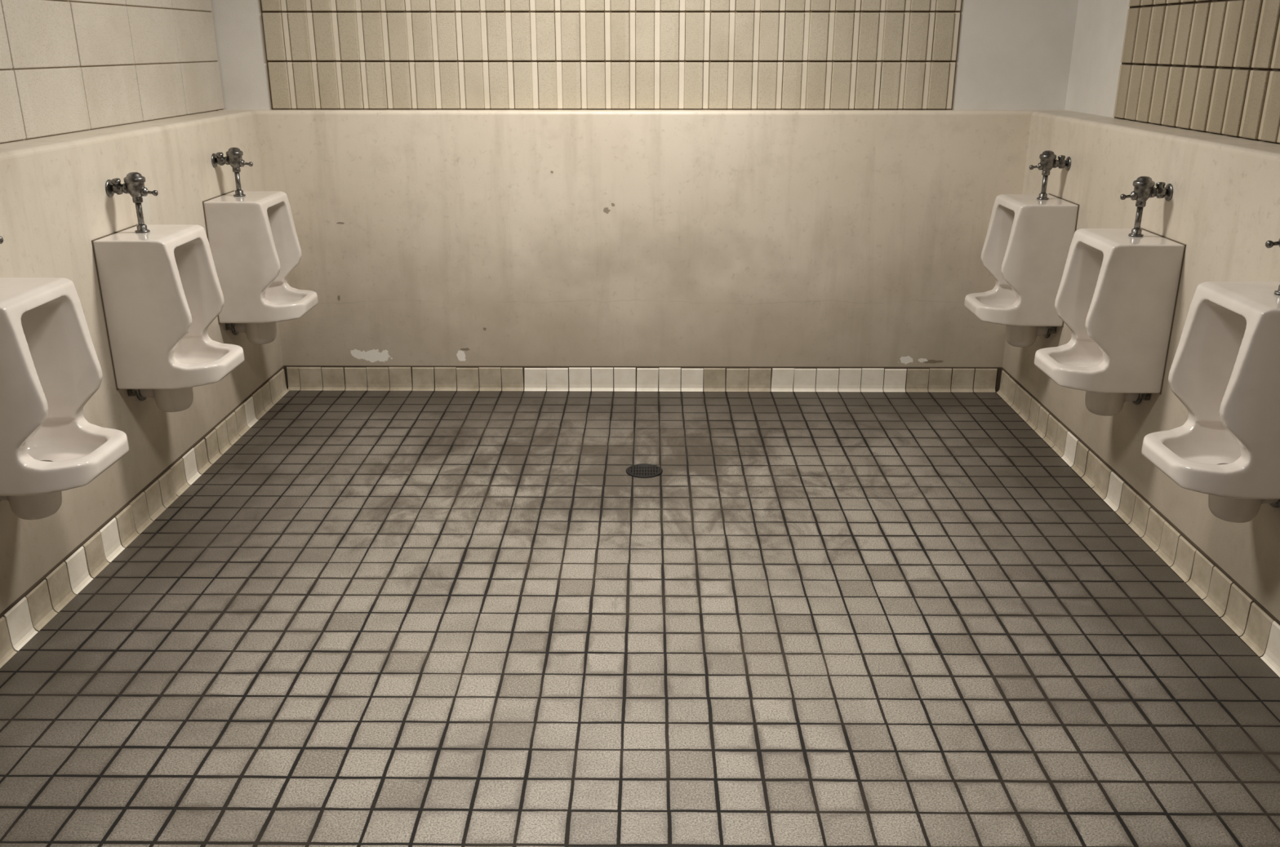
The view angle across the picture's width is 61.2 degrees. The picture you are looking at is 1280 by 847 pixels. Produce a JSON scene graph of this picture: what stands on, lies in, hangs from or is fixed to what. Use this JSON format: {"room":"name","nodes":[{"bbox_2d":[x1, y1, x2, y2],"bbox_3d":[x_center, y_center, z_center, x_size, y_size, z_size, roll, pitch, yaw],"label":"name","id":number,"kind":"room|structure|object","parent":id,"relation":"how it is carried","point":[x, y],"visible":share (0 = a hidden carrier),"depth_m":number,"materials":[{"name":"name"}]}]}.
{"room":"public restroom","nodes":[
{"label":"public restroom","id":0,"kind":"room"},
{"bbox_2d":[0,0,283,613],"bbox_3d":[-1.900,-0.364,1.842,0.318,2.620,6.485,0,19,0],"label":"wall","id":1,"kind":"structure","parent":0,"point":[93,92],"depth_m":3.62,"materials":[{"name":"paint"}]},
{"bbox_2d":[0,277,128,519],"bbox_3d":[-1.565,-0.043,2.824,0.337,0.621,0.339,0,19,0],"label":"urinal","id":2,"kind":"object","parent":1,"relation":"attached to","point":[50,366],"visible":1,"depth_m":2.85,"materials":[{"name":"white ceramic"}]},
{"bbox_2d":[0,235,3,244],"bbox_3d":[-1.656,-0.427,2.689,0.154,0.192,0.065,0,19,0],"label":"valve","id":3,"kind":"object","parent":2,"relation":"attached to","point":[1,237],"visible":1,"depth_m":2.68,"materials":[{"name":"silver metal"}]},
{"bbox_2d":[0,365,288,668],"bbox_3d":[-1.730,0.835,2.205,0.024,0.118,6.378,0,19,0],"label":"baseboard","id":4,"kind":"structure","parent":1,"relation":"attached to","point":[28,614],"depth_m":3.59,"materials":[{"name":"beige tile"}]},
{"bbox_2d":[91,224,244,412],"bbox_3d":[-1.558,-0.340,3.668,0.337,0.621,0.339,0,19,0],"label":"urinal","id":5,"kind":"object","parent":1,"relation":"attached to","point":[161,291],"visible":0.98,"depth_m":3.53,"materials":[{"name":"white ceramic"}]},
{"bbox_2d":[105,172,158,232],"bbox_3d":[-1.649,-0.724,3.534,0.154,0.192,0.065,0,19,0],"label":"valve","id":6,"kind":"object","parent":5,"relation":"attached to","point":[134,182],"visible":1,"depth_m":3.51,"materials":[{"name":"silver metal"}]},
{"bbox_2d":[202,190,318,344],"bbox_3d":[-1.550,-0.636,4.512,0.337,0.621,0.339,0,19,0],"label":"urinal","id":7,"kind":"object","parent":1,"relation":"attached to","point":[252,237],"visible":1,"depth_m":4.37,"materials":[{"name":"white ceramic"}]},
{"bbox_2d":[211,146,253,196],"bbox_3d":[-1.641,-1.020,4.378,0.154,0.192,0.065,0,19,0],"label":"valve","id":8,"kind":"object","parent":7,"relation":"attached to","point":[233,157],"visible":1,"depth_m":4.35,"materials":[{"name":"silver metal"}]},
{"bbox_2d":[0,389,1279,846],"bbox_3d":[-0.011,0.925,2.277,4.096,0.100,6.785,0,19,0],"label":"floor","id":9,"kind":"structure","parent":0,"point":[375,619],"depth_m":2.97,"materials":[{"name":"tile"}]},
{"bbox_2d":[626,463,662,477],"bbox_3d":[0.017,0.184,4.230,0.144,0.004,0.144,0,19,0],"label":"floor drain","id":10,"kind":"object","parent":9,"relation":"on","point":[642,470],"visible":1,"depth_m":4.23,"materials":[{"name":"metal"}]},
{"bbox_2d":[210,0,1078,367],"bbox_3d":[0.017,-1.440,4.910,4.096,2.620,0.250,0,19,0],"label":"wall","id":11,"kind":"structure","parent":0,"point":[535,183],"depth_m":4.88,"materials":[{"name":"white paint"}]},
{"bbox_2d":[284,365,1002,392],"bbox_3d":[0.009,-0.215,5.195,3.447,0.118,0.024,0,19,0],"label":"baseboard","id":12,"kind":"structure","parent":11,"relation":"attached to","point":[317,378],"depth_m":5.20,"materials":[{"name":"beige tile"}]},
{"bbox_2d":[1002,0,1279,621],"bbox_3d":[1.871,-0.353,1.812,0.331,2.620,6.485,0,19,0],"label":"wall","id":13,"kind":"structure","parent":0,"point":[1184,95],"depth_m":3.61,"materials":[{"name":"white paint"}]},
{"bbox_2d":[964,193,1079,347],"bbox_3d":[1.559,-0.624,4.513,0.337,0.621,0.339,0,19,0],"label":"urinal","id":14,"kind":"object","parent":13,"relation":"attached to","point":[1028,241],"visible":0.98,"depth_m":4.37,"materials":[{"name":"white ceramic"}]},
{"bbox_2d":[1029,150,1071,199],"bbox_3d":[1.650,-1.007,4.378,0.154,0.192,0.065,0,19,0],"label":"valve","id":15,"kind":"object","parent":14,"relation":"attached to","point":[1048,160],"visible":1,"depth_m":4.35,"materials":[{"name":"silver metal"}]},
{"bbox_2d":[1034,227,1186,416],"bbox_3d":[1.552,-0.327,3.668,0.337,0.621,0.339,0,19,0],"label":"urinal","id":16,"kind":"object","parent":13,"relation":"attached to","point":[1117,295],"visible":1,"depth_m":3.53,"materials":[{"name":"white ceramic"}]},
{"bbox_2d":[1120,176,1173,236],"bbox_3d":[1.643,-0.710,3.532,0.154,0.192,0.065,0,19,0],"label":"valve","id":17,"kind":"object","parent":16,"relation":"attached to","point":[1144,188],"visible":1,"depth_m":3.51,"materials":[{"name":"silver metal"}]},
{"bbox_2d":[996,368,1279,677],"bbox_3d":[1.693,0.844,2.177,0.024,0.118,6.378,0,19,0],"label":"baseboard","id":18,"kind":"structure","parent":13,"relation":"attached to","point":[1246,617],"depth_m":3.56,"materials":[{"name":"beige tile"}]},
{"bbox_2d":[1141,281,1279,523],"bbox_3d":[1.544,-0.035,2.835,0.337,0.621,0.339,0,19,0],"label":"urinal","id":19,"kind":"object","parent":13,"relation":"attached to","point":[1224,371],"visible":1,"depth_m":2.80,"materials":[{"name":"white ceramic"}]},
{"bbox_2d":[1265,238,1279,294],"bbox_3d":[1.635,-0.418,2.700,0.154,0.192,0.065,0,19,0],"label":"valve","id":20,"kind":"object","parent":19,"relation":"attached to","point":[1268,244],"visible":1,"depth_m":2.69,"materials":[{"name":"silver metal"}]}
]}

